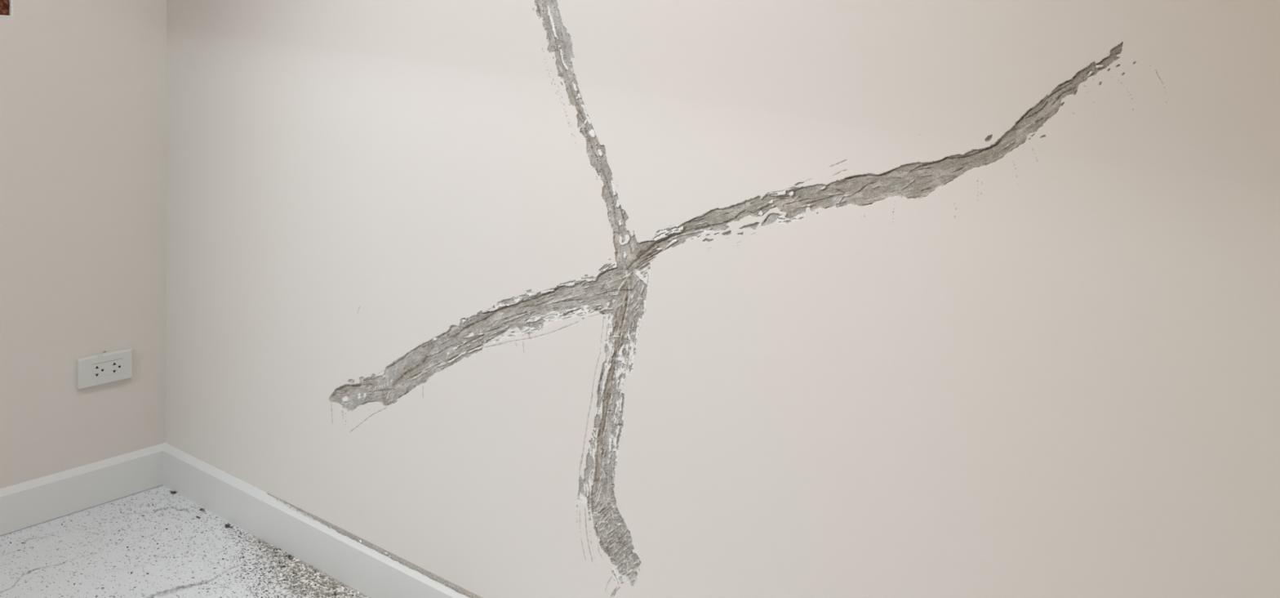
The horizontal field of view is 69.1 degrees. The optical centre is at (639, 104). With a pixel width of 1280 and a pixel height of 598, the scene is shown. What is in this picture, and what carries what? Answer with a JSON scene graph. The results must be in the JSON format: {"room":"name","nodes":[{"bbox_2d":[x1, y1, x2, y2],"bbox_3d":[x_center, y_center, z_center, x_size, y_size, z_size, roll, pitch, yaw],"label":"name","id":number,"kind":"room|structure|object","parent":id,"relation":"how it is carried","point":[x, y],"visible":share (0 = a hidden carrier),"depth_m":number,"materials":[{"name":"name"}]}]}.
{"room":"empty room","nodes":[
{"label":"empty room","id":0,"kind":"room"},
{"bbox_2d":[0,0,166,488],"bbox_3d":[-2.345,-0.365,0.932,0.151,2.600,3.600,0,0,38],"label":"wall","id":1,"kind":"structure","parent":0,"point":[83,82],"depth_m":2.14,"materials":[{"name":"paint"}]},
{"bbox_2d":[0,442,164,535],"bbox_3d":[-2.288,0.885,0.886,0.010,0.099,3.600,0,0,38],"label":"baseboard","id":2,"kind":"structure","parent":1,"relation":"attached to","point":[34,501],"depth_m":2.14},
{"bbox_2d":[76,348,133,389],"bbox_3d":[-1.258,0.621,2.186,0.011,0.071,0.121,0,0,38],"label":"wall outlet","id":3,"kind":"object","parent":1,"relation":"attached to","point":[115,366],"visible":1,"depth_m":2.18,"materials":[{"name":"white plastic"}]},
{"bbox_2d":[0,484,330,597],"bbox_3d":[-0.801,0.945,-0.289,3.800,0.001,3.600,0,0,38],"label":"floor","id":4,"kind":"structure","parent":0,"point":[86,581],"depth_m":1.93,"materials":[{"name":"white tile"}]},
{"bbox_2d":[0,485,369,597],"bbox_3d":[-0.834,0.938,1.676,1.290,0.008,0.545,0,0,38],"label":"rubble","id":5,"kind":"object","parent":4,"relation":"on","point":[316,574],"visible":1,"depth_m":1.86,"materials":[{"name":"grey concrete"}]},
{"bbox_2d":[164,0,1279,597],"bbox_3d":[0.367,-0.353,1.179,3.800,2.600,0.150,0,0,38],"label":"wall","id":6,"kind":"structure","parent":0,"point":[505,298],"depth_m":1.26,"materials":[{"name":"paint"}]},
{"bbox_2d":[163,442,469,597],"bbox_3d":[0.312,0.897,1.119,3.800,0.100,0.010,0,0,38],"label":"baseboard","id":7,"kind":"structure","parent":6,"relation":"attached to","point":[371,572],"depth_m":1.93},
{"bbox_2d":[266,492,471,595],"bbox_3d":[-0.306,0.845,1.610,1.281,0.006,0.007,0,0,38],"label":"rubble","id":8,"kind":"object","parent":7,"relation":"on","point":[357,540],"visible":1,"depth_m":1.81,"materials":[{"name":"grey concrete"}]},
{"bbox_2d":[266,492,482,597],"bbox_3d":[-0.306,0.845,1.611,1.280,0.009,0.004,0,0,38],"label":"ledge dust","id":9,"kind":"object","parent":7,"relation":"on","point":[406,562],"visible":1,"depth_m":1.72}
]}

